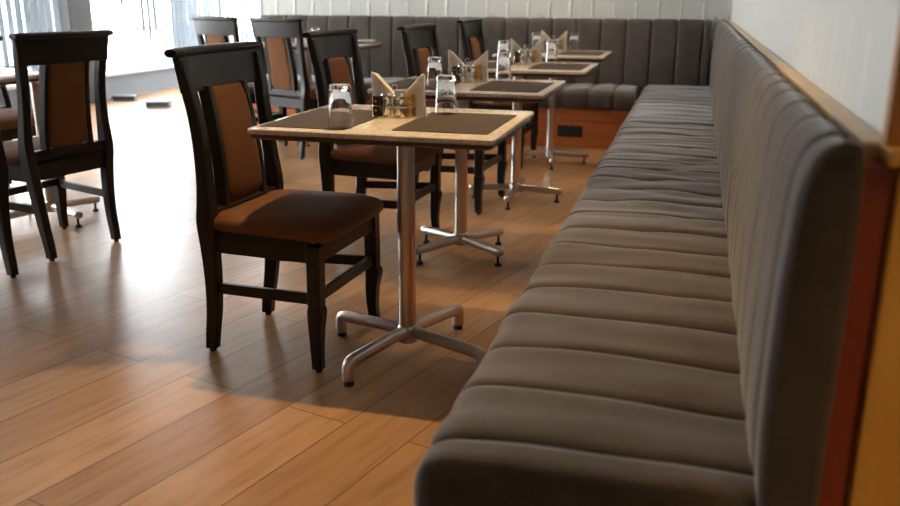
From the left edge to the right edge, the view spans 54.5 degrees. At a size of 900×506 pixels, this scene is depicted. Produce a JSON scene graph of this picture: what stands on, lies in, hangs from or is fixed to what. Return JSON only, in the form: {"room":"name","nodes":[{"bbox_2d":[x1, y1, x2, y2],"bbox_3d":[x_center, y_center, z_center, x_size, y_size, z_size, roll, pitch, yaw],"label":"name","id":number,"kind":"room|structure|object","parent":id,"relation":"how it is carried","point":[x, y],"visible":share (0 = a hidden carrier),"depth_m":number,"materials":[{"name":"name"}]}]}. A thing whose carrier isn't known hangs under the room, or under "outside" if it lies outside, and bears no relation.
{"room":"restaurant","nodes":[
{"label":"restaurant","id":0,"kind":"room"},
{"bbox_2d":[8,68,178,108],"bbox_3d":[-4.335,-1.341,7.977,0.200,0.250,8.400,5,17,15],"label":"wall","id":1,"kind":"structure","parent":0,"point":[155,80],"depth_m":10.12,"materials":[{"name":"grey paint"}]},
{"bbox_2d":[43,0,94,102],"bbox_3d":[-3.937,-2.793,8.928,0.300,2.500,0.360,5,17,15],"label":"column","id":2,"kind":"structure","parent":1,"relation":"attached to","point":[75,15],"depth_m":8.95,"materials":[{"name":"white paint"}]},
{"bbox_2d":[6,63,173,89],"bbox_3d":[-4.320,-1.476,7.933,0.310,0.035,8.400,5,17,15],"label":"trim","id":3,"kind":"structure","parent":1,"relation":"attached to","point":[165,66],"depth_m":9.98,"materials":[{"name":"white paint"}]},
{"bbox_2d":[197,0,218,16],"bbox_3d":[-3.204,-3.578,11.601,0.240,2.500,0.280,5,17,15],"label":"trim","id":4,"kind":"structure","parent":1,"relation":"attached to","point":[216,1],"depth_m":11.62,"materials":[{"name":"grey metal"}]},
{"bbox_2d":[0,87,606,505],"bbox_3d":[-0.684,-0.102,4.488,9.600,0.120,14.000,5,17,15],"label":"floor","id":5,"kind":"structure","parent":0,"point":[112,391],"depth_m":2.85,"materials":[{"name":"brown wood"}]},
{"bbox_2d":[0,35,18,277],"bbox_3d":[-2.038,-0.346,3.380,0.531,0.963,0.492,9,19,28],"label":"dining chair","id":6,"kind":"object","parent":5,"relation":"on","point":[6,238],"visible":1,"depth_m":3.51,"materials":[{"name":"brown wood"}]},
{"bbox_2d":[0,61,65,185],"bbox_3d":[-2.558,-0.800,4.910,0.531,0.963,0.492,7,18,22],"label":"dining chair","id":7,"kind":"object","parent":5,"relation":"on","point":[8,115],"visible":0.34,"depth_m":4.81,"materials":[{"name":"brown wood"}]},
{"bbox_2d":[0,68,99,227],"bbox_3d":[-2.219,-0.506,4.298,0.810,0.750,0.765,5,17,15],"label":"pedestal table","id":8,"kind":"object","parent":5,"relation":"on","point":[7,75],"visible":0.52,"depth_m":4.33,"materials":[{"name":"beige metal"}]},
{"bbox_2d":[3,29,120,260],"bbox_3d":[-1.817,-0.499,3.901,0.531,0.963,0.492,9,18,26],"label":"dining chair","id":9,"kind":"object","parent":5,"relation":"on","point":[65,144],"visible":1,"depth_m":3.75,"materials":[{"name":"brown wood"}]},
{"bbox_2d":[112,95,136,100],"bbox_3d":[-3.529,-1.682,9.482,0.240,0.060,0.103,0,16,-2],"label":"box","id":10,"kind":"object","parent":5,"relation":"on","point":[114,97],"visible":1,"depth_m":9.44,"materials":[{"name":"grey plastic"}]},
{"bbox_2d":[146,101,171,106],"bbox_3d":[-2.991,-1.530,8.973,0.240,0.060,0.103,0,16,-2],"label":"box","id":11,"kind":"object","parent":5,"relation":"on","point":[148,103],"visible":1,"depth_m":8.93,"materials":[{"name":"grey plastic"}]},
{"bbox_2d":[189,16,287,145],"bbox_3d":[-1.564,-1.276,6.540,0.492,0.963,0.531,12,20,35],"label":"dining chair","id":12,"kind":"object","parent":5,"relation":"on","point":[215,29],"visible":0.29,"depth_m":6.26,"materials":[{"name":"brown wood"}]},
{"bbox_2d":[164,41,383,372],"bbox_3d":[-0.531,-0.175,2.822,0.531,0.963,0.492,6,17,17],"label":"dining chair","id":13,"kind":"object","parent":5,"relation":"on","point":[245,208],"visible":0.96,"depth_m":2.73,"materials":[{"name":"brown wood"}]},
{"bbox_2d":[247,17,317,159],"bbox_3d":[-1.081,-1.196,6.274,0.492,0.963,0.531,11,20,33],"label":"dining chair","id":14,"kind":"object","parent":5,"relation":"on","point":[277,33],"visible":0.69,"depth_m":6.05,"materials":[{"name":"brown wood"}]},
{"bbox_2d":[262,41,381,146],"bbox_3d":[-1.076,-1.269,6.902,0.920,0.750,0.707,5,17,15],"label":"pedestal table","id":15,"kind":"object","parent":5,"relation":"on","point":[371,44],"visible":0.16,"depth_m":6.72,"materials":[{"name":"beige wood"}]},
{"bbox_2d":[358,40,375,42],"bbox_3d":[-0.690,-1.670,6.904,0.220,0.020,0.220,5,17,15],"label":"dinner plate","id":16,"kind":"object","parent":15,"relation":"on","point":[359,41],"visible":0.67,"depth_m":6.85,"materials":[{"name":"white ceramic"}]},
{"bbox_2d":[301,28,442,235],"bbox_3d":[-0.334,-0.522,4.004,0.531,0.963,0.492,6,17,17],"label":"dining chair","id":17,"kind":"object","parent":5,"relation":"on","point":[330,51],"visible":0.52,"depth_m":3.89,"materials":[{"name":"brown wood"}]},
{"bbox_2d":[248,104,533,386],"bbox_3d":[-0.156,-0.046,2.770,0.720,0.750,0.663,5,17,15],"label":"pedestal table","id":18,"kind":"object","parent":5,"relation":"on","point":[377,131],"visible":0.84,"depth_m":2.65,"materials":[{"name":"beige metal"}]},
{"bbox_2d":[261,108,377,129],"bbox_3d":[-0.366,-0.414,2.683,0.260,0.002,0.425,5,17,15],"label":"placemat","id":19,"kind":"object","parent":18,"relation":"on","point":[318,118],"visible":0.74,"depth_m":2.63,"materials":[{"name":"brown fabric"}]},
{"bbox_2d":[329,84,353,128],"bbox_3d":[-0.310,-0.416,2.474,0.071,0.121,0.071,5,17,15],"label":"tumbler","id":20,"kind":"object","parent":19,"relation":"on","point":[340,98],"visible":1,"depth_m":2.45,"materials":[{"name":"clear glass"}]},
{"bbox_2d":[372,84,415,118],"bbox_3d":[-0.173,-0.471,2.702,0.128,0.100,0.069,7,18,20],"label":"wire rack","id":21,"kind":"object","parent":18,"relation":"on","point":[410,117],"visible":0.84,"depth_m":2.69,"materials":[{"name":"silver metal"}]},
{"bbox_2d":[373,94,380,115],"bbox_3d":[-0.222,-0.460,2.721,0.020,0.062,0.046,7,18,20],"label":"packet","id":22,"kind":"object","parent":21,"relation":"in","point":[376,98],"visible":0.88,"depth_m":2.70,"materials":[{"name":"black paper"}]},
{"bbox_2d":[371,72,393,115],"bbox_3d":[-0.201,-0.502,2.750,0.092,0.134,0.020,4,17,14],"label":"napkin","id":23,"kind":"object","parent":21,"relation":"in","point":[379,85],"visible":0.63,"depth_m":2.74,"materials":[{"name":"beige paper"}]},
{"bbox_2d":[381,92,391,117],"bbox_3d":[-0.196,-0.459,2.705,0.035,0.077,0.035,7,18,20],"label":"shaker","id":24,"kind":"object","parent":21,"relation":"in","point":[386,97],"visible":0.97,"depth_m":2.69,"materials":[{"name":"silver metal"}]},
{"bbox_2d":[393,93,404,118],"bbox_3d":[-0.157,-0.454,2.691,0.035,0.077,0.035,7,18,20],"label":"shaker","id":25,"kind":"object","parent":21,"relation":"in","point":[398,98],"visible":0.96,"depth_m":2.68,"materials":[{"name":"clear glass"}]},
{"bbox_2d":[404,93,415,116],"bbox_3d":[-0.127,-0.459,2.708,0.036,0.068,0.026,7,18,20],"label":"packet","id":26,"kind":"object","parent":21,"relation":"in","point":[409,98],"visible":0.77,"depth_m":2.70,"materials":[{"name":"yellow paper"}]},
{"bbox_2d":[404,74,426,116],"bbox_3d":[-0.116,-0.492,2.718,0.092,0.134,0.020,9,19,27],"label":"napkin","id":27,"kind":"object","parent":21,"relation":"in","point":[417,88],"visible":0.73,"depth_m":2.70,"materials":[{"name":"beige paper"}]},
{"bbox_2d":[392,112,516,134],"bbox_3d":[0.024,-0.390,2.610,0.277,0.002,0.417,5,17,15],"label":"placemat","id":28,"kind":"object","parent":18,"relation":"on","point":[459,123],"visible":1,"depth_m":2.58,"materials":[{"name":"brown fabric"}]},
{"bbox_2d":[435,74,456,114],"bbox_3d":[-0.013,-0.503,2.774,0.071,0.121,0.071,5,17,15],"label":"tumbler","id":29,"kind":"object","parent":28,"relation":"on","point":[445,100],"visible":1,"depth_m":2.75,"materials":[{"name":"clear glass"}]},
{"bbox_2d":[397,23,506,214],"bbox_3d":[0.029,-0.746,4.769,0.531,0.963,0.492,6,17,18],"label":"dining chair","id":30,"kind":"object","parent":5,"relation":"on","point":[418,40],"visible":0.4,"depth_m":4.69,"materials":[{"name":"brown wood"}]},
{"bbox_2d":[367,76,565,266],"bbox_3d":[0.091,-0.357,3.828,0.720,0.750,0.630,5,17,15],"label":"pedestal table","id":31,"kind":"object","parent":5,"relation":"on","point":[460,237],"visible":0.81,"depth_m":3.79,"materials":[{"name":"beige metal"}]},
{"bbox_2d":[388,79,459,89],"bbox_3d":[-0.123,-0.720,3.725,0.260,0.002,0.425,5,17,15],"label":"placemat","id":32,"kind":"object","parent":31,"relation":"on","point":[406,83],"visible":0.34,"depth_m":3.69,"materials":[{"name":"brown fabric"}]},
{"bbox_2d":[426,57,442,87],"bbox_3d":[-0.063,-0.740,3.578,0.071,0.121,0.071,5,17,15],"label":"tumbler","id":33,"kind":"object","parent":32,"relation":"on","point":[434,64],"visible":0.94,"depth_m":3.55,"materials":[{"name":"clear glass"}]},
{"bbox_2d":[452,58,481,81],"bbox_3d":[0.074,-0.807,3.845,0.128,0.100,0.069,3,17,11],"label":"wire rack","id":34,"kind":"object","parent":31,"relation":"on","point":[466,58],"visible":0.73,"depth_m":3.83,"materials":[{"name":"silver metal"}]},
{"bbox_2d":[452,66,457,80],"bbox_3d":[0.023,-0.794,3.857,0.020,0.062,0.046,3,17,11],"label":"packet","id":35,"kind":"object","parent":34,"relation":"in","point":[454,68],"visible":0.58,"depth_m":3.83,"materials":[{"name":"black"}]},
{"bbox_2d":[448,50,466,80],"bbox_3d":[0.037,-0.836,3.887,0.092,0.134,0.020,1,16,4],"label":"napkin","id":36,"kind":"object","parent":34,"relation":"in","point":[453,60],"visible":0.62,"depth_m":3.88,"materials":[{"name":"beige paper"}]},
{"bbox_2d":[458,64,465,81],"bbox_3d":[0.052,-0.794,3.845,0.035,0.077,0.035,3,17,11],"label":"shaker","id":37,"kind":"object","parent":34,"relation":"in","point":[461,67],"visible":0.99,"depth_m":3.83,"materials":[{"name":"clear glass"}]},
{"bbox_2d":[467,64,474,80],"bbox_3d":[0.093,-0.791,3.837,0.035,0.077,0.035,3,17,11],"label":"shaker","id":38,"kind":"object","parent":34,"relation":"in","point":[470,67],"visible":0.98,"depth_m":3.82,"materials":[{"name":"clear glass"}]},
{"bbox_2d":[474,64,480,80],"bbox_3d":[0.119,-0.797,3.860,0.036,0.068,0.026,3,17,11],"label":"packet","id":39,"kind":"object","parent":34,"relation":"in","point":[477,66],"visible":0.77,"depth_m":3.85,"materials":[{"name":"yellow paper"}]},
{"bbox_2d":[474,50,487,80],"bbox_3d":[0.127,-0.831,3.870,0.092,0.134,0.020,6,17,17],"label":"napkin","id":40,"kind":"object","parent":34,"relation":"in","point":[483,60],"visible":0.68,"depth_m":3.85,"materials":[{"name":"beige paper"}]},
{"bbox_2d":[495,52,510,80],"bbox_3d":[0.240,-0.837,3.917,0.071,0.121,0.071,5,17,15],"label":"tumbler","id":41,"kind":"object","parent":31,"relation":"on","point":[503,64],"visible":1,"depth_m":3.89,"materials":[{"name":"clear glass"}]},
{"bbox_2d":[470,81,553,92],"bbox_3d":[0.267,-0.697,3.652,0.277,0.002,0.417,5,17,15],"label":"placemat","id":42,"kind":"object","parent":31,"relation":"on","point":[503,86],"visible":1,"depth_m":3.63,"materials":[{"name":"brown fabric"}]},
{"bbox_2d":[253,15,711,148],"bbox_3d":[0.102,-1.388,6.968,3.740,0.951,0.613,5,17,15],"label":"banquette","id":43,"kind":"object","parent":5,"relation":"on","point":[646,52],"visible":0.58,"depth_m":6.75,"materials":[{"name":"grey fabric"}]},
{"bbox_2d":[557,125,581,136],"bbox_3d":[0.910,-0.927,6.656,0.190,0.084,0.016,5,17,15],"label":"vent","id":44,"kind":"object","parent":43,"relation":"attached to","point":[562,130],"visible":1,"depth_m":6.65,"materials":[{"name":"black plastic"}]},
{"bbox_2d":[456,18,538,168],"bbox_3d":[0.338,-1.105,5.989,0.531,0.963,0.492,5,17,17],"label":"dining chair","id":45,"kind":"object","parent":5,"relation":"on","point":[471,29],"visible":0.41,"depth_m":5.88,"materials":[{"name":"brown wood"}]},
{"bbox_2d":[464,60,598,209],"bbox_3d":[0.414,-0.660,4.859,0.720,0.750,0.630,5,17,15],"label":"pedestal table","id":46,"kind":"object","parent":5,"relation":"on","point":[518,71],"visible":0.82,"depth_m":4.85,"materials":[{"name":"beige metal"}]},
{"bbox_2d":[465,62,516,68],"bbox_3d":[0.199,-1.023,4.757,0.260,0.002,0.425,5,17,15],"label":"placemat","id":47,"kind":"object","parent":46,"relation":"on","point":[491,65],"visible":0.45,"depth_m":4.78,"materials":[{"name":"brown fabric"}]},
{"bbox_2d":[497,40,508,52],"bbox_3d":[0.303,-1.150,4.979,0.071,0.121,0.071,5,17,15],"label":"tumbler","id":48,"kind":"object","parent":46,"relation":"on","point":[503,45],"visible":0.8,"depth_m":4.95,"materials":[{"name":"clear glass"}]},
{"bbox_2d":[519,45,536,63],"bbox_3d":[0.422,-1.110,4.878,0.128,0.100,0.069,3,17,9],"label":"wire rack","id":49,"kind":"object","parent":46,"relation":"on","point":[525,57],"visible":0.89,"depth_m":4.86,"materials":[{"name":"silver metal"}]},
{"bbox_2d":[510,39,521,62],"bbox_3d":[0.383,-1.139,4.919,0.092,0.134,0.020,1,16,2],"label":"napkin","id":50,"kind":"object","parent":49,"relation":"in","point":[514,46],"visible":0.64,"depth_m":4.91,"materials":[{"name":"beige paper"}]},
{"bbox_2d":[514,51,518,62],"bbox_3d":[0.371,-1.096,4.888,0.020,0.062,0.046,3,17,9],"label":"packet","id":51,"kind":"object","parent":49,"relation":"in","point":[516,53],"visible":1,"depth_m":4.87,"materials":[{"name":"black paper"}]},
{"bbox_2d":[518,49,524,63],"bbox_3d":[0.400,-1.097,4.877,0.035,0.077,0.035,3,17,9],"label":"shaker","id":52,"kind":"object","parent":49,"relation":"in","point":[521,51],"visible":1,"depth_m":4.86,"materials":[{"name":"clear glass"}]},
{"bbox_2d":[526,50,531,63],"bbox_3d":[0.441,-1.095,4.871,0.035,0.077,0.035,3,17,9],"label":"shaker","id":53,"kind":"object","parent":49,"relation":"in","point":[528,52],"visible":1,"depth_m":4.86,"materials":[{"name":"clear glass"}]},
{"bbox_2d":[532,50,536,62],"bbox_3d":[0.467,-1.101,4.894,0.036,0.068,0.026,3,17,9],"label":"packet","id":54,"kind":"object","parent":49,"relation":"in","point":[534,52],"visible":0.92,"depth_m":4.88,"materials":[{"name":"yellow paper"}]},
{"bbox_2d":[530,39,542,62],"bbox_3d":[0.474,-1.134,4.905,0.092,0.134,0.020,5,17,16],"label":"napkin","id":55,"kind":"object","parent":49,"relation":"in","point":[538,46],"visible":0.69,"depth_m":4.89,"materials":[{"name":"beige paper"}]},
{"bbox_2d":[545,40,556,61],"bbox_3d":[0.585,-1.167,5.040,0.071,0.121,0.071,5,17,15],"label":"tumbler","id":56,"kind":"object","parent":46,"relation":"on","point":[551,45],"visible":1,"depth_m":5.01,"materials":[{"name":"clear glass"}]},
{"bbox_2d":[528,63,589,69],"bbox_3d":[0.589,-1.000,4.684,0.277,0.002,0.417,5,17,15],"label":"placemat","id":57,"kind":"object","parent":46,"relation":"on","point":[547,66],"visible":1,"depth_m":4.67,"materials":[{"name":"brown fabric"}]},
{"bbox_2d":[492,49,612,169],"bbox_3d":[0.699,-0.981,5.951,0.720,0.750,0.630,5,17,15],"label":"pedestal table","id":58,"kind":"object","parent":5,"relation":"on","point":[550,152],"visible":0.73,"depth_m":5.96,"materials":[{"name":"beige metal"}]},
{"bbox_2d":[531,33,540,47],"bbox_3d":[0.594,-1.455,6.017,0.071,0.121,0.071,5,17,15],"label":"tumbler","id":59,"kind":"object","parent":58,"relation":"on","point":[536,37],"visible":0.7,"depth_m":5.99,"materials":[{"name":"clear glass"}]},
{"bbox_2d":[568,33,578,50],"bbox_3d":[0.854,-1.454,6.018,0.071,0.121,0.071,5,17,15],"label":"tumbler","id":60,"kind":"object","parent":58,"relation":"on","point":[574,37],"visible":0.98,"depth_m":5.99,"materials":[{"name":"clear glass"}]},
{"bbox_2d":[557,51,605,55],"bbox_3d":[0.874,-1.320,5.776,0.277,0.002,0.417,5,17,15],"label":"placemat","id":61,"kind":"object","parent":58,"relation":"on","point":[586,53],"visible":0.87,"depth_m":5.73,"materials":[{"name":"brown fabric"}]},
{"bbox_2d":[413,19,896,505],"bbox_3d":[1.013,-0.503,3.977,0.612,0.953,5.970,5,17,15],"label":"banquette","id":62,"kind":"object","parent":5,"relation":"on","point":[696,329],"visible":1,"depth_m":1.43,"materials":[{"name":"grey fabric"}]},
{"bbox_2d":[262,0,731,98],"bbox_3d":[0.280,-2.247,7.144,3.900,2.500,0.210,5,17,15],"label":"wall","id":63,"kind":"structure","parent":0,"point":[716,10],"depth_m":7.03,"materials":[{"name":"white paint"}]},
{"bbox_2d":[731,0,899,135],"bbox_3d":[1.533,-1.282,3.892,0.310,2.500,6.390,5,17,15],"label":"wall","id":64,"kind":"structure","parent":0,"point":[845,48],"depth_m":1.53,"materials":[{"name":"white paint"}]},
{"bbox_2d":[726,20,881,159],"bbox_3d":[1.313,-0.934,3.841,0.034,0.030,5.990,5,17,15],"label":"trim","id":65,"kind":"structure","parent":64,"relation":"attached to","point":[865,136],"depth_m":1.44,"materials":[{"name":"beige wood"}]},
{"bbox_2d":[879,143,899,166],"bbox_3d":[0.840,-0.090,0.951,0.674,0.018,0.068,5,17,15],"label":"trim","id":66,"kind":"structure","parent":64,"relation":"attached to","point":[890,155],"depth_m":1.01,"materials":[{"name":"laminate"}]},
{"bbox_2d":[881,12,899,145],"bbox_3d":[0.849,-0.850,0.748,0.674,1.555,0.025,5,17,15],"label":"trim","id":67,"kind":"structure","parent":64,"relation":"attached to","point":[890,132],"depth_m":1.03,"materials":[{"name":"brown laminate"}]},
{"bbox_2d":[847,167,899,505],"bbox_3d":[0.846,0.364,1.086,0.660,0.925,0.060,5,17,15],"label":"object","id":68,"kind":"structure","parent":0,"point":[875,475],"depth_m":1.09,"materials":[{"name":"laminate"}]},
{"bbox_3d":[-1.963,-4.630,10.981,3.140,0.120,0.200,5,17,15],"label":"wall","id":69,"kind":"structure","parent":0,"visible":0},
{"bbox_2d":[218,0,224,16],"bbox_3d":[-2.460,-3.608,11.423,1.280,2.095,0.060,5,17,15],"label":"window","id":70,"kind":"structure","parent":69,"relation":"in","point":[221,3],"depth_m":11.67,"materials":[{"name":"white glass"}]},
{"bbox_3d":[-4.325,-3.561,7.322,0.200,0.120,8.400,5,17,15],"label":"wall","id":71,"kind":"structure","parent":0,"visible":0},
{"bbox_2d":[4,0,61,68],"bbox_3d":[-3.952,-2.662,8.158,0.040,2.065,0.775,5,17,15],"label":"vertical blind","id":72,"kind":"object","parent":71,"relation":"attached to","point":[16,3],"visible":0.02,"depth_m":8.29,"materials":[{"name":"white fabric"}]},
{"bbox_2d":[50,0,55,31],"bbox_3d":[-4.251,-2.581,7.913,0.060,2.095,1.800,5,17,15],"label":"window","id":73,"kind":"structure","parent":71,"relation":"in","point":[50,0],"depth_m":8.81,"materials":[{"name":"white glass"}]},
{"bbox_2d":[106,0,168,71],"bbox_3d":[-3.711,-3.135,9.801,0.060,2.095,1.560,5,17,15],"label":"window","id":74,"kind":"structure","parent":71,"relation":"in","point":[160,5],"depth_m":10.59,"materials":[{"name":"grey metal"}]},
{"bbox_2d":[163,0,206,63],"bbox_3d":[-3.373,-3.483,10.985,0.060,2.095,1.000,5,17,15],"label":"window","id":75,"kind":"structure","parent":71,"relation":"in","point":[170,60],"depth_m":10.75,"materials":[{"name":"grey metal"}]},
{"bbox_2d":[171,0,215,47],"bbox_3d":[-3.198,-3.437,10.795,0.040,2.065,1.075,5,17,15],"label":"vertical blind","id":76,"kind":"object","parent":71,"relation":"attached to","point":[193,8],"visible":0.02,"depth_m":10.81,"materials":[{"name":"white fabric"}]},
{"bbox_3d":[0.716,-1.453,6.044,0.128,0.099,0.069,3,17,11],"label":"wire rack","id":77,"kind":"object","parent":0,"visible":0},
{"bbox_2d":[541,30,549,49],"bbox_3d":[0.679,-1.482,6.086,0.092,0.134,0.020,1,16,4],"label":"napkin","id":78,"kind":"object","parent":77,"relation":"in","point":[544,36],"visible":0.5,"depth_m":6.07,"materials":[{"name":"beige paper"}]},
{"bbox_2d":[558,31,566,49],"bbox_3d":[0.769,-1.476,6.069,0.092,0.134,0.020,6,17,17],"label":"napkin","id":79,"kind":"object","parent":77,"relation":"in","point":[563,37],"visible":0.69,"depth_m":6.05,"materials":[{"name":"beige paper"}]},
{"label":"outside","id":80,"kind":"structure","parent":0,"visible":0},
{"bbox_3d":[6.618,-4.899,20.986,14.600,0.090,23.000,5,17,15],"label":"paving","id":81,"kind":"object","parent":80,"visible":0},
{"bbox_2d":[259,0,262,15],"bbox_3d":[-1.303,-4.592,15.774,4.800,2.200,0.044,5,17,15],"label":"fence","id":82,"kind":"object","parent":81,"relation":"on","point":[260,1],"visible":0.02,"depth_m":16.39,"materials":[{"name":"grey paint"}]},
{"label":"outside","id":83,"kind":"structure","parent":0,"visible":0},
{"bbox_2d":[0,20,254,65],"bbox_3d":[-13.953,-4.088,17.916,23.400,0.090,40.000,5,17,15],"label":"paving","id":84,"kind":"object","parent":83,"point":[250,34],"depth_m":26.39,"materials":[{"name":"white"}]},
{"bbox_2d":[91,0,139,65],"bbox_3d":[-4.830,-3.017,12.219,0.920,1.160,0.920,5,17,15],"label":"urn","id":85,"kind":"object","parent":84,"relation":"on","point":[106,14],"visible":0.43,"depth_m":11.96,"materials":[{"name":"white"}]},
{"bbox_2d":[0,0,248,68],"bbox_3d":[-5.042,-4.120,14.117,0.044,2.200,7.300,5,17,15],"label":"fence","id":86,"kind":"object","parent":84,"relation":"on","point":[4,45],"visible":0.02,"depth_m":14.40,"materials":[{"name":"grey paint"}]},
{"bbox_2d":[139,0,152,61],"bbox_3d":[-4.206,-3.459,11.890,0.210,2.200,0.210,5,17,15],"label":"planter","id":87,"kind":"object","parent":84,"relation":"on","point":[145,50],"visible":0.69,"depth_m":12.01,"materials":[{"name":"white"}]},
{"bbox_2d":[151,0,160,59],"bbox_3d":[-4.109,-3.516,12.083,0.210,2.200,0.210,5,17,15],"label":"planter","id":88,"kind":"object","parent":84,"relation":"on","point":[156,51],"visible":0.62,"depth_m":12.20,"materials":[{"name":"white"}]},
{"bbox_2d":[166,5,173,48],"bbox_3d":[-4.013,-3.572,12.277,0.210,2.200,0.210,5,17,15],"label":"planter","id":89,"kind":"object","parent":84,"relation":"on","point":[170,36],"visible":0.17,"depth_m":12.41,"materials":[{"name":"white"}]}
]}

